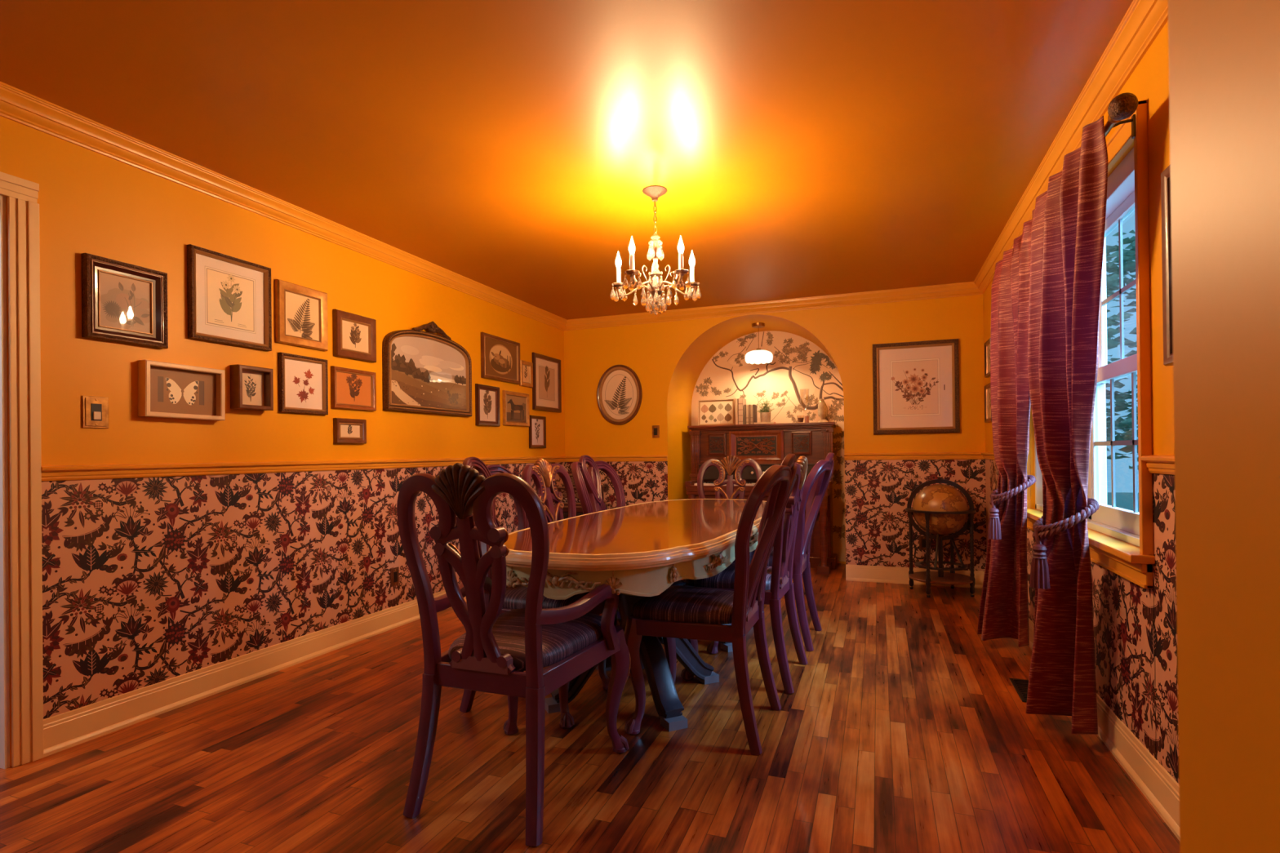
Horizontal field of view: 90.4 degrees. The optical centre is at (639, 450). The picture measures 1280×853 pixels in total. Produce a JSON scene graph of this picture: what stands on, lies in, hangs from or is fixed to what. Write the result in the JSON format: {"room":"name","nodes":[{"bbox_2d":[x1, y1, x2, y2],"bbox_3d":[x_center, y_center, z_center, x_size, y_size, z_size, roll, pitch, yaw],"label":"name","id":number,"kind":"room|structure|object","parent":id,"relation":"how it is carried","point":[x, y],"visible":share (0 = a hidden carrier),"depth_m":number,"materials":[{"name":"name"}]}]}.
{"room":"dining room","nodes":[
{"label":"dining room","id":0,"kind":"room"},
{"bbox_2d":[0,115,565,767],"bbox_3d":[-1.759,-0.076,3.873,0.123,2.440,5.620,-1,0,21],"label":"wall","id":1,"kind":"structure","parent":0,"point":[147,581],"depth_m":2.96,"materials":[{"name":"orange paint"}]},
{"bbox_2d":[0,171,43,768],"bbox_3d":[-2.495,0.074,1.882,0.157,2.140,1.095,-1,0,21],"label":"door frame","id":2,"kind":"structure","parent":1,"relation":"in","point":[22,194],"depth_m":2.32,"materials":[{"name":"brown"}]},
{"bbox_2d":[81,395,108,428],"bbox_3d":[-2.183,-0.155,2.550,0.016,0.128,0.090,-1,0,21],"label":"light switch","id":3,"kind":"object","parent":1,"relation":"attached to","point":[95,410],"visible":1,"depth_m":2.54,"materials":[{"name":"gold metal"}]},
{"bbox_2d":[80,253,168,348],"bbox_3d":[-2.141,-0.616,2.653,0.034,0.332,0.308,-1,0,21],"label":"framed picture","id":4,"kind":"object","parent":1,"relation":"attached to","point":[122,302],"visible":1,"depth_m":2.64,"materials":[{"name":"brown wood"}]},
{"bbox_2d":[99,271,150,333],"bbox_3d":[-2.151,-0.616,2.656,0.002,0.216,0.192,-1,0,21],"label":"print","id":5,"kind":"object","parent":4,"relation":"attached to","point":[124,298],"depth_m":2.65},
{"bbox_2d":[137,360,225,420],"bbox_3d":[-2.052,-0.264,2.859,0.049,0.239,0.350,-1,-1,21],"label":"shadow box","id":6,"kind":"object","parent":1,"relation":"attached to","point":[165,389],"visible":1,"depth_m":2.85,"materials":[{"name":"beige wood"}]},
{"bbox_2d":[150,365,216,415],"bbox_3d":[-2.062,-0.264,2.862,0.001,0.199,0.310,-1,-1,21],"label":"print","id":7,"kind":"object","parent":6,"relation":"attached to","point":[172,390],"depth_m":2.86},
{"bbox_2d":[186,244,271,351],"bbox_3d":[-1.982,-0.728,3.088,0.030,0.427,0.410,-1,0,21],"label":"framed picture","id":8,"kind":"object","parent":1,"relation":"attached to","point":[229,300],"visible":1,"depth_m":3.07,"materials":[{"name":"brown wood"}]},
{"bbox_2d":[195,253,264,343],"bbox_3d":[-1.987,-0.728,3.090,0.002,0.367,0.350,-1,0,21],"label":"print","id":9,"kind":"object","parent":8,"relation":"attached to","point":[230,291],"depth_m":3.08},
{"bbox_2d":[230,364,273,410],"bbox_3d":[-1.931,-0.311,3.165,0.061,0.212,0.188,-1,0,21],"label":"framed picture","id":10,"kind":"object","parent":1,"relation":"attached to","point":[251,388],"visible":1,"depth_m":3.16,"materials":[{"name":"brown wood"}]},
{"bbox_2d":[242,370,264,405],"bbox_3d":[-1.943,-0.311,3.169,0.002,0.172,0.148,-1,0,21],"label":"print","id":11,"kind":"object","parent":10,"relation":"attached to","point":[253,382],"depth_m":3.18},
{"bbox_2d":[43,590,466,757],"bbox_3d":[-1.482,1.074,4.375,0.022,0.136,4.285,-1,0,21],"label":"baseboard","id":12,"kind":"structure","parent":1,"relation":"attached to","point":[67,730],"depth_m":2.95,"materials":[{"name":"brown wood"}]},
{"bbox_2d":[0,81,567,330],"bbox_3d":[-1.699,-1.254,3.796,0.077,0.092,5.520,-1,0,21],"label":"trim","id":13,"kind":"structure","parent":1,"relation":"attached to","point":[17,105],"depth_m":3.00,"materials":[{"name":"orange wood"}]},
{"bbox_2d":[274,279,328,351],"bbox_3d":[-1.841,-0.733,3.467,0.028,0.329,0.320,-1,0,21],"label":"framed picture","id":14,"kind":"object","parent":1,"relation":"attached to","point":[300,312],"visible":1,"depth_m":3.46,"materials":[{"name":"gold metal"}]},
{"bbox_2d":[285,291,319,340],"bbox_3d":[-1.843,-0.733,3.468,0.004,0.229,0.220,-1,0,21],"label":"print","id":15,"kind":"object","parent":14,"relation":"attached to","point":[302,308],"depth_m":3.47},
{"bbox_2d":[278,351,328,414],"bbox_3d":[-1.835,-0.361,3.473,0.026,0.313,0.301,-1,0,21],"label":"framed picture","id":16,"kind":"object","parent":1,"relation":"attached to","point":[303,380],"visible":1,"depth_m":3.46,"materials":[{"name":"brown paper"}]},
{"bbox_2d":[284,358,322,409],"bbox_3d":[-1.839,-0.360,3.475,0.001,0.257,0.245,-1,0,21],"label":"print","id":17,"kind":"object","parent":16,"relation":"attached to","point":[303,376],"depth_m":3.47},
{"bbox_2d":[41,456,566,481],"bbox_3d":[-1.488,0.085,4.377,0.033,0.058,4.285,-1,0,21],"label":"trim","id":18,"kind":"structure","parent":1,"relation":"attached to","point":[64,473],"depth_m":3.10,"materials":[{"name":"orange wood"}]},
{"bbox_2d":[333,417,366,444],"bbox_3d":[-1.720,-0.117,3.773,0.026,0.147,0.230,-1,0,21],"label":"framed picture","id":19,"kind":"object","parent":1,"relation":"attached to","point":[344,430],"visible":1,"depth_m":3.76,"materials":[{"name":"brown wood"}]},
{"bbox_2d":[340,424,359,437],"bbox_3d":[-1.723,-0.117,3.775,0.002,0.071,0.154,-1,0,21],"label":"print","id":20,"kind":"object","parent":19,"relation":"attached to","point":[346,430],"depth_m":3.78},
{"bbox_2d":[330,365,376,411],"bbox_3d":[-1.710,-0.368,3.806,0.026,0.241,0.328,-1,0,21],"label":"framed picture","id":21,"kind":"object","parent":1,"relation":"attached to","point":[350,388],"visible":1,"depth_m":3.79,"materials":[{"name":"paper"}]},
{"bbox_2d":[336,371,370,405],"bbox_3d":[-1.712,-0.368,3.807,0.002,0.181,0.268,-1,0,21],"label":"print","id":22,"kind":"object","parent":21,"relation":"attached to","point":[353,388],"depth_m":3.80},
{"bbox_2d":[332,308,376,362],"bbox_3d":[-1.708,-0.685,3.817,0.030,0.269,0.313,-1,0,21],"label":"framed picture","id":23,"kind":"object","parent":1,"relation":"attached to","point":[354,335],"visible":1,"depth_m":3.80,"materials":[{"name":"brown wood"}]},
{"bbox_2d":[342,320,368,352],"bbox_3d":[-1.710,-0.685,3.817,0.002,0.165,0.209,-1,0,21],"label":"print","id":24,"kind":"object","parent":23,"relation":"attached to","point":[354,332],"depth_m":3.81},
{"bbox_2d":[390,567,399,586],"bbox_3d":[-1.587,0.818,4.116,0.011,0.118,0.072,-1,0,21],"label":"wall outlet","id":25,"kind":"object","parent":1,"relation":"attached to","point":[394,572],"visible":1,"depth_m":4.11,"materials":[{"name":"brown plastic"}]},
{"bbox_2d":[393,571,397,582],"bbox_3d":[-1.583,0.818,4.115,0.002,0.066,0.032,-1,0,21],"label":"socket","id":26,"kind":"object","parent":25,"relation":"attached to","point":[395,573],"depth_m":4.11,"materials":[{"name":"black plastic"}]},
{"bbox_2d":[382,321,471,416],"bbox_3d":[-1.458,-0.584,4.451,0.052,0.645,0.900,-1,0,21],"label":"framed picture","id":27,"kind":"object","parent":1,"relation":"attached to","point":[423,371],"visible":1,"depth_m":4.40,"materials":[{"name":"brown wood"}]},
{"bbox_2d":[391,336,466,410],"bbox_3d":[-1.464,-0.541,4.457,0.003,0.476,0.841,-1,0,21],"label":"print","id":28,"kind":"object","parent":27,"relation":"attached to","point":[428,373],"depth_m":4.42},
{"bbox_2d":[475,383,500,426],"bbox_3d":[-1.222,-0.362,5.109,0.028,0.325,0.308,-1,0,21],"label":"framed picture","id":29,"kind":"object","parent":1,"relation":"attached to","point":[487,411],"visible":1,"depth_m":5.10,"materials":[{"name":"red wood"}]},
{"bbox_2d":[480,389,495,421],"bbox_3d":[-1.226,-0.362,5.110,0.002,0.245,0.228,-1,0,21],"label":"print","id":30,"kind":"object","parent":29,"relation":"attached to","point":[487,397],"depth_m":5.11},
{"bbox_2d":[480,332,520,384],"bbox_3d":[-1.155,-0.762,5.300,0.028,0.362,0.554,-1,0,21],"label":"framed picture","id":31,"kind":"object","parent":1,"relation":"attached to","point":[500,357],"visible":1,"depth_m":5.28,"materials":[{"name":"brown wood"}]},
{"bbox_2d":[484,337,516,380],"bbox_3d":[-1.159,-0.762,5.301,0.001,0.294,0.486,-1,0,21],"label":"print","id":32,"kind":"object","parent":31,"relation":"attached to","point":[500,354],"depth_m":5.29},
{"bbox_2d":[502,390,529,426],"bbox_3d":[-1.071,-0.362,5.513,0.026,0.292,0.400,-1,0,21],"label":"framed picture","id":33,"kind":"object","parent":1,"relation":"attached to","point":[516,406],"visible":1,"depth_m":5.51,"materials":[{"name":"brown wood"}]},
{"bbox_2d":[506,395,525,422],"bbox_3d":[-1.076,-0.362,5.515,0.001,0.220,0.328,-1,0,21],"label":"print","id":34,"kind":"object","parent":33,"relation":"attached to","point":[515,404],"depth_m":5.51},
{"bbox_2d":[519,360,533,387],"bbox_3d":[-1.017,-0.686,5.676,0.022,0.228,0.206,-1,0,21],"label":"framed picture","id":35,"kind":"object","parent":1,"relation":"attached to","point":[526,367],"visible":1,"depth_m":5.68,"materials":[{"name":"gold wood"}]},
{"bbox_2d":[522,364,529,382],"bbox_3d":[-1.019,-0.686,5.676,0.002,0.148,0.126,-1,0,21],"label":"print","id":36,"kind":"object","parent":35,"relation":"attached to","point":[526,368],"depth_m":5.68},
{"bbox_2d":[528,415,546,448],"bbox_3d":[-0.943,-0.173,5.853,0.024,0.297,0.278,-1,0,21],"label":"framed picture","id":37,"kind":"object","parent":1,"relation":"attached to","point":[537,428],"visible":1,"depth_m":5.86,"materials":[{"name":"red wood"}]},
{"bbox_2d":[532,418,543,444],"bbox_3d":[-0.946,-0.173,5.854,0.002,0.237,0.218,-1,0,21],"label":"print","id":38,"kind":"object","parent":37,"relation":"attached to","point":[537,424],"depth_m":5.87},
{"bbox_2d":[532,351,561,413],"bbox_3d":[-0.880,-0.637,6.034,0.026,0.522,0.522,-1,0,21],"label":"framed picture","id":39,"kind":"object","parent":1,"relation":"attached to","point":[547,387],"visible":1,"depth_m":6.03,"materials":[{"name":"beige paper"}]},
{"bbox_2d":[535,357,558,408],"bbox_3d":[-0.884,-0.637,6.036,0.002,0.442,0.442,-1,0,21],"label":"print","id":40,"kind":"object","parent":39,"relation":"attached to","point":[546,368],"depth_m":6.03},
{"bbox_2d":[0,0,1133,319],"bbox_3d":[-1.145,-1.359,2.254,5.600,0.100,8.020,-1,0,21],"label":"ceiling","id":41,"kind":"structure","parent":0,"point":[798,148],"depth_m":2.50,"materials":[{"name":"orange paint"}]},
{"bbox_2d":[610,185,701,315],"bbox_3d":[0.066,-1.002,3.221,0.451,0.634,0.466,-1,0,21],"label":"chandelier","id":42,"kind":"object","parent":41,"relation":"hanging from","point":[654,287],"visible":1,"depth_m":3.20,"materials":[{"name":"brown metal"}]},
{"bbox_2d":[0,563,1180,852],"bbox_3d":[-0.889,1.169,2.709,5.500,0.080,8.850,-1,0,21],"label":"floor","id":43,"kind":"structure","parent":0,"point":[903,729],"depth_m":2.25,"materials":[{"name":"brown wood"}]},
{"bbox_2d":[396,462,631,846],"bbox_3d":[-0.408,0.581,2.158,0.567,1.094,0.705,-1,0,21],"label":"armchair","id":44,"kind":"object","parent":43,"relation":"on","point":[489,657],"visible":0.99,"depth_m":1.93,"materials":[{"name":"paint"}]},
{"bbox_2d":[448,608,603,671],"bbox_3d":[-0.384,0.634,2.221,0.449,0.076,0.547,-1,0,21],"label":"seat cushion","id":45,"kind":"object","parent":44,"relation":"on","point":[565,644],"depth_m":2.09,"materials":[{"name":"fabric"}]},
{"bbox_2d":[459,457,617,728],"bbox_3d":[-0.497,0.578,2.888,0.655,1.107,0.536,-1,0,21],"label":"dining chair","id":46,"kind":"object","parent":43,"relation":"on","point":[514,598],"visible":0.23,"depth_m":2.75,"materials":[{"name":"paint"}]},
{"bbox_2d":[502,585,589,608],"bbox_3d":[-0.405,0.637,2.853,0.437,0.076,0.423,-1,0,21],"label":"seat cushion","id":47,"kind":"object","parent":46,"relation":"on","point":[514,598],"depth_m":2.69,"materials":[{"name":"fabric"}]},
{"bbox_2d":[521,457,620,660],"bbox_3d":[-0.280,0.584,3.383,0.595,1.094,0.519,-1,0,21],"label":"dining chair","id":48,"kind":"object","parent":43,"relation":"on","point":[543,474],"visible":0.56,"depth_m":3.47,"materials":[{"name":"purple wood"}]},
{"bbox_2d":[563,508,611,519],"bbox_3d":[-0.552,0.848,5.930,0.480,0.580,0.440,-1,0,21],"label":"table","id":49,"kind":"object","parent":43,"relation":"on","point":[565,513],"visible":0.02,"depth_m":5.75,"materials":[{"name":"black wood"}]},
{"bbox_2d":[553,473,607,512],"bbox_3d":[-0.562,0.361,5.920,0.410,0.392,0.385,-1,0,21],"label":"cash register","id":50,"kind":"object","parent":49,"relation":"on","point":[562,489],"visible":0.2,"depth_m":5.83,"materials":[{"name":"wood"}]},
{"bbox_2d":[571,454,625,514],"bbox_3d":[-0.081,0.578,4.085,0.655,1.107,0.536,-1,0,26],"label":"dining chair","id":51,"kind":"object","parent":43,"relation":"on","point":[588,484],"visible":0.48,"depth_m":4.17,"materials":[{"name":"paint"}]},
{"bbox_2d":[488,498,766,731],"bbox_3d":[0.160,0.737,3.427,1.080,0.767,2.692,-1,0,21],"label":"dining table","id":52,"kind":"object","parent":43,"relation":"on","point":[642,550],"visible":0.56,"depth_m":2.60,"materials":[{"name":"brown wood"}]},
{"bbox_2d":[623,453,797,755],"bbox_3d":[0.312,0.568,2.615,0.655,1.107,0.536,-1,0,22],"label":"dining chair","id":53,"kind":"object","parent":43,"relation":"on","point":[679,611],"visible":0.92,"depth_m":2.47,"materials":[{"name":"paint"}]},
{"bbox_2d":[632,585,733,624],"bbox_3d":[0.222,0.629,2.651,0.437,0.076,0.423,-1,0,22],"label":"seat cushion","id":54,"kind":"object","parent":53,"relation":"on","point":[677,604],"depth_m":2.50,"materials":[{"name":"fabric"}]},
{"bbox_2d":[697,454,763,499],"bbox_3d":[0.607,0.579,4.676,0.567,1.094,0.690,-1,0,21],"label":"armchair","id":55,"kind":"object","parent":43,"relation":"on","point":[731,464],"visible":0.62,"depth_m":4.94,"materials":[{"name":"paint"}]},
{"bbox_2d":[680,455,808,693],"bbox_3d":[0.548,0.575,3.210,0.595,1.094,0.519,-1,0,23],"label":"dining chair","id":56,"kind":"object","parent":43,"relation":"on","point":[779,579],"visible":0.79,"depth_m":3.06,"materials":[{"name":"paint"}]},
{"bbox_2d":[686,563,772,590],"bbox_3d":[0.487,0.628,3.236,0.437,0.076,0.423,-1,0,23],"label":"seat cushion","id":57,"kind":"object","parent":56,"relation":"on","point":[725,580],"depth_m":3.07,"materials":[{"name":"fabric"}]},
{"bbox_2d":[684,422,837,574],"bbox_3d":[1.171,0.429,6.211,1.430,1.380,0.615,-1,0,21],"label":"cabinet","id":58,"kind":"object","parent":43,"relation":"on","point":[767,444],"visible":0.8,"depth_m":6.15,"materials":[{"name":"brown wood"}]},
{"bbox_2d":[697,398,734,425],"bbox_3d":[0.786,-0.393,6.545,0.386,0.275,0.054,-1,0,20],"label":"print","id":59,"kind":"object","parent":58,"relation":"on","point":[711,411],"visible":1,"depth_m":6.54,"materials":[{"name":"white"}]},
{"bbox_2d":[735,398,738,424],"bbox_3d":[0.996,-0.389,6.439,0.026,0.262,0.170,-1,0,21],"label":"book","id":60,"kind":"object","parent":58,"relation":"on","point":[736,400],"visible":0.36,"depth_m":6.36,"materials":[{"name":"paper"}]},
{"bbox_2d":[737,398,746,424],"bbox_3d":[1.035,-0.392,6.425,0.047,0.266,0.171,-1,0,21],"label":"book","id":61,"kind":"object","parent":58,"relation":"on","point":[741,402],"visible":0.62,"depth_m":6.35,"materials":[{"name":"white paper"}]},
{"bbox_2d":[743,404,746,424],"bbox_3d":[1.074,-0.359,6.410,0.018,0.200,0.140,-1,0,21],"label":"book","id":62,"kind":"object","parent":58,"relation":"on","point":[744,406],"visible":0.34,"depth_m":6.34,"materials":[{"name":"paper"}]},
{"bbox_2d":[746,404,748,424],"bbox_3d":[1.095,-0.358,6.402,0.025,0.196,0.141,-1,0,21],"label":"book","id":63,"kind":"object","parent":58,"relation":"on","point":[747,406],"visible":0.43,"depth_m":6.34,"materials":[{"name":"paper"}]},
{"bbox_2d":[748,404,751,424],"bbox_3d":[1.116,-0.360,6.395,0.016,0.200,0.140,-1,0,21],"label":"book","id":64,"kind":"object","parent":58,"relation":"on","point":[748,405],"visible":0.37,"depth_m":6.33,"materials":[{"name":"paper"}]},
{"bbox_2d":[750,404,752,424],"bbox_3d":[1.135,-0.358,6.387,0.023,0.196,0.141,-1,0,21],"label":"book","id":65,"kind":"object","parent":58,"relation":"on","point":[751,406],"visible":0.48,"depth_m":6.32,"materials":[{"name":"beige paper"}]},
{"bbox_2d":[752,404,756,424],"bbox_3d":[1.155,-0.360,6.380,0.016,0.200,0.140,-1,0,21],"label":"book","id":66,"kind":"object","parent":58,"relation":"on","point":[754,406],"visible":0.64,"depth_m":6.32,"materials":[{"name":"brown paper"}]},
{"bbox_2d":[753,422,775,424],"bbox_3d":[1.245,-0.272,6.325,0.200,0.020,0.130,-1,0,21],"label":"book","id":67,"kind":"object","parent":58,"relation":"on","point":[756,422],"visible":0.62,"depth_m":6.26,"materials":[{"name":"beige paper"}]},
{"bbox_2d":[756,399,773,422],"bbox_3d":[1.245,-0.403,6.329,0.197,0.242,0.176,-1,0,21],"label":"potted plant","id":68,"kind":"object","parent":67,"relation":"on","point":[765,415],"visible":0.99,"depth_m":6.29,"materials":[{"name":"green plant"}]},
{"bbox_2d":[817,398,828,422],"bbox_3d":[1.771,-0.387,6.178,0.107,0.238,0.118,-1,0,-5],"label":"bird figurine","id":69,"kind":"object","parent":58,"relation":"on","point":[822,407],"visible":0.94,"depth_m":6.14,"materials":[{"name":"white ceramic"}]},
{"bbox_2d":[730,452,834,651],"bbox_3d":[0.829,0.567,3.810,0.655,1.107,0.536,-1,0,22],"label":"dining chair","id":70,"kind":"object","parent":43,"relation":"on","point":[816,482],"visible":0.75,"depth_m":3.62,"materials":[{"name":"paint"}]},
{"bbox_2d":[732,546,773,566],"bbox_3d":[0.738,0.627,3.846,0.437,0.076,0.423,-1,0,22],"label":"seat cushion","id":71,"kind":"object","parent":70,"relation":"on","point":[751,554],"depth_m":3.67,"materials":[{"name":"fabric"}]},
{"bbox_2d":[905,476,976,597],"bbox_3d":[2.329,0.652,4.926,0.496,0.899,0.496,-1,0,21],"label":"globe","id":72,"kind":"object","parent":43,"relation":"on","point":[940,510],"visible":1,"depth_m":4.82,"materials":[{"name":"black wood"}]},
{"bbox_2d":[908,571,973,585],"bbox_3d":[2.333,0.985,4.925,0.460,0.017,0.460,-1,0,21],"label":"shelf","id":73,"kind":"object","parent":72,"relation":"attached to","point":[952,578],"depth_m":4.86,"materials":[{"name":"brown wood"}]},
{"bbox_2d":[1008,678,1028,702],"bbox_3d":[1.796,1.095,2.894,0.150,0.008,0.300,-1,0,21],"label":"floor vent","id":74,"kind":"object","parent":43,"relation":"in","point":[1020,686],"visible":0.37,"depth_m":2.94,"materials":[{"name":"black metal"}]},
{"bbox_2d":[564,293,986,571],"bbox_3d":[1.146,-0.126,6.120,3.950,2.490,0.833,-1,0,21],"label":"wall","id":75,"kind":"structure","parent":0,"point":[668,358],"depth_m":5.45,"materials":[{"name":"orange paint"}]},
{"bbox_2d":[565,455,667,462],"bbox_3d":[-0.251,0.078,6.184,1.083,0.058,0.033,-1,0,21],"label":"trim","id":76,"kind":"structure","parent":75,"relation":"attached to","point":[606,458],"depth_m":6.15,"materials":[{"name":"orange wood"}]},
{"bbox_2d":[596,364,642,424],"bbox_3d":[-0.203,-0.544,6.166,0.470,0.584,0.031,-1,0,21],"label":"framed picture","id":77,"kind":"object","parent":75,"relation":"attached to","point":[619,391],"visible":1,"depth_m":6.17,"materials":[{"name":"brown wood"}]},
{"bbox_2d":[601,369,636,419],"bbox_3d":[-0.203,-0.544,6.168,0.368,0.482,0.004,-1,0,21],"label":"print","id":78,"kind":"object","parent":77,"relation":"attached to","point":[619,387],"depth_m":6.17},
{"bbox_2d":[652,425,659,437],"bbox_3d":[0.148,-0.182,6.043,0.072,0.118,0.016,-1,0,21],"label":"light switch","id":79,"kind":"object","parent":75,"relation":"attached to","point":[655,428],"visible":1,"depth_m":6.04,"materials":[{"name":"gold metal"}]},
{"bbox_2d":[744,322,773,364],"bbox_3d":[1.146,-1.041,6.137,0.269,0.374,0.269,-1,0,21],"label":"pendant lamp","id":80,"kind":"object","parent":75,"relation":"hanging from","point":[758,356],"visible":1,"depth_m":6.06,"materials":[{"name":"white glass"}]},
{"bbox_2d":[691,330,845,564],"bbox_3d":[1.329,-0.101,6.535,2.000,2.440,0.087,-1,0,21],"label":"wall niche","id":81,"kind":"object","parent":75,"relation":"in","point":[799,371],"visible":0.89,"depth_m":6.43,"materials":[{"name":"orange paint"}]},
{"bbox_2d":[564,281,982,330],"bbox_3d":[0.975,-1.276,5.701,3.750,0.092,0.077,-1,0,21],"label":"trim","id":82,"kind":"structure","parent":75,"relation":"attached to","point":[970,288],"depth_m":5.59,"materials":[{"name":"orange wood"}]},
{"bbox_2d":[844,452,984,460],"bbox_3d":[2.251,0.047,5.247,1.073,0.058,0.033,-1,0,21],"label":"trim","id":83,"kind":"structure","parent":75,"relation":"attached to","point":[939,455],"depth_m":5.24,"materials":[{"name":"orange wood"}]},
{"bbox_2d":[845,564,984,588],"bbox_3d":[2.264,1.036,5.249,1.073,0.136,0.022,-1,0,21],"label":"baseboard","id":84,"kind":"structure","parent":75,"relation":"attached to","point":[892,575],"depth_m":5.31,"materials":[{"name":"brown wood"}]},
{"bbox_2d":[872,338,959,434],"bbox_3d":[2.268,-0.521,5.238,0.652,0.757,0.036,-1,0,21],"label":"framed picture","id":85,"kind":"object","parent":75,"relation":"attached to","point":[916,384],"visible":1,"depth_m":5.24,"materials":[{"name":"white paper"}]},
{"bbox_2d":[919,535,926,550],"bbox_3d":[2.337,0.761,5.226,0.072,0.118,0.011,-1,0,21],"label":"wall outlet","id":86,"kind":"object","parent":75,"relation":"attached to","point":[922,545],"visible":0.8,"depth_m":5.23,"materials":[{"name":"brown plastic"}]},
{"bbox_2d":[921,539,926,547],"bbox_3d":[2.335,0.761,5.222,0.032,0.066,0.002,-1,0,21],"label":"socket","id":87,"kind":"object","parent":86,"relation":"attached to","point":[923,541],"depth_m":5.22,"materials":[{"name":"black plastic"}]},
{"bbox_2d":[982,20,1178,783],"bbox_3d":[1.871,-0.122,2.514,0.143,2.440,5.620,-1,0,21],"label":"wall","id":88,"kind":"structure","parent":0,"point":[1135,626],"depth_m":1.98,"materials":[{"name":"orange paint"}]},
{"bbox_2d":[984,337,990,377],"bbox_3d":[2.616,-0.695,4.757,0.026,0.266,0.285,-1,0,21],"label":"framed picture","id":89,"kind":"object","parent":88,"relation":"attached to","point":[987,344],"visible":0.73,"depth_m":4.84,"materials":[{"name":"red wood"}]},
{"bbox_2d":[987,344,990,372],"bbox_3d":[2.620,-0.695,4.755,0.001,0.206,0.225,-1,0,21],"label":"print","id":90,"kind":"object","parent":89,"relation":"attached to","point":[988,345],"depth_m":4.80},
{"bbox_2d":[984,382,991,422],"bbox_3d":[2.627,-0.360,4.774,0.026,0.285,0.305,-1,0,21],"label":"framed picture","id":91,"kind":"object","parent":88,"relation":"attached to","point":[988,415],"visible":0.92,"depth_m":4.86,"materials":[{"name":"red wood"}]},
{"bbox_2d":[987,387,991,418],"bbox_3d":[2.631,-0.360,4.773,0.001,0.225,0.245,-1,0,21],"label":"print","id":92,"kind":"object","parent":91,"relation":"attached to","point":[988,388],"depth_m":4.82},
{"bbox_2d":[981,452,995,460],"bbox_3d":[2.477,0.041,4.369,0.033,0.058,1.520,-1,0,21],"label":"trim","id":93,"kind":"structure","parent":88,"relation":"attached to","point":[987,455],"depth_m":4.81,"materials":[{"name":"orange wood"}]},
{"bbox_2d":[973,0,1168,293],"bbox_3d":[1.740,-1.297,2.508,0.077,0.092,5.520,-1,0,21],"label":"trim","id":94,"kind":"structure","parent":88,"relation":"attached to","point":[1143,21],"depth_m":2.34,"materials":[{"name":"orange wood"}]},
{"bbox_2d":[1026,99,1155,589],"bbox_3d":[1.940,-0.335,2.808,0.195,1.535,1.800,-1,0,21],"label":"window","id":95,"kind":"structure","parent":88,"relation":"in","point":[1121,540],"depth_m":2.28,"materials":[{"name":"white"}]},
{"bbox_2d":[1104,92,1137,138],"bbox_3d":[1.794,-1.020,2.782,0.132,0.086,2.050,-1,0,21],"label":"curtain rod","id":96,"kind":"object","parent":95,"relation":"attached to","point":[1123,105],"visible":0.46,"depth_m":1.86,"materials":[{"name":"gold metal"}]},
{"bbox_2d":[977,218,1032,647],"bbox_3d":[1.891,0.015,3.221,0.228,2.088,0.919,-1,0,21],"label":"curtain","id":97,"kind":"object","parent":96,"relation":"hanging from","point":[1003,612],"visible":0.91,"depth_m":3.34,"materials":[{"name":"purple fabric"}]},
{"bbox_2d":[986,475,1035,539],"bbox_3d":[1.962,0.297,3.361,0.234,0.336,0.183,-1,0,21],"label":"tieback","id":98,"kind":"object","parent":97,"relation":"attached to","point":[993,525],"visible":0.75,"depth_m":3.33,"materials":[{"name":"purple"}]},
{"bbox_2d":[1026,115,1107,734],"bbox_3d":[1.567,0.015,2.315,0.216,2.088,0.805,-1,0,21],"label":"curtain","id":99,"kind":"object","parent":96,"relation":"hanging from","point":[1068,220],"visible":0.94,"depth_m":2.38,"materials":[{"name":"purple fabric"}]},
{"bbox_2d":[1029,497,1099,589],"bbox_3d":[1.598,0.347,2.402,0.234,0.336,0.183,-1,0,21],"label":"tieback","id":100,"kind":"object","parent":99,"relation":"attached to","point":[1039,571],"visible":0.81,"depth_m":2.37,"materials":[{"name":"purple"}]},
{"bbox_2d":[1028,618,1179,840],"bbox_3d":[1.854,1.030,2.654,0.022,0.136,5.170,-1,0,21],"label":"baseboard","id":101,"kind":"structure","parent":88,"relation":"attached to","point":[1159,788],"depth_m":2.08,"materials":[{"name":"brown wood"}]},
{"bbox_2d":[1139,454,1174,475],"bbox_3d":[1.259,0.042,1.114,0.033,0.058,1.870,-1,0,21],"label":"trim","id":102,"kind":"structure","parent":88,"relation":"attached to","point":[1156,464],"depth_m":1.89,"materials":[{"name":"orange wood"}]},
{"bbox_2d":[1160,164,1173,365],"bbox_3d":[1.458,-0.527,1.655,0.024,0.563,0.402,-1,0,21],"label":"framed picture","id":103,"kind":"object","parent":88,"relation":"attached to","point":[1166,174],"visible":0.05,"depth_m":1.82,"materials":[{"name":"brown wood"}]},
{"bbox_2d":[1168,0,1279,852],"bbox_3d":[0.644,-0.117,0.159,0.711,2.440,0.350,-1,0,21],"label":"door frame","id":104,"kind":"structure","parent":88,"relation":"attached to","point":[1224,55],"depth_m":0.38,"materials":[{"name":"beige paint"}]},
{"label":"outside","id":105,"kind":"structure","parent":0,"visible":0},
{"bbox_2d":[1106,492,1139,512],"bbox_3d":[15.257,1.266,0.695,26.050,0.050,36.000,-1,0,21],"label":"lawn","id":106,"kind":"structure","parent":105,"point":[1123,500],"depth_m":17.08,"materials":[{"name":"teal"}]},
{"bbox_2d":[1105,229,1138,470],"bbox_3d":[9.677,-1.451,11.507,4.073,5.598,4.016,-1,0,21],"label":"tree","id":107,"kind":"object","parent":106,"relation":"on","point":[1112,280],"visible":0.1,"depth_m":11.26,"materials":[{"name":"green plant"}]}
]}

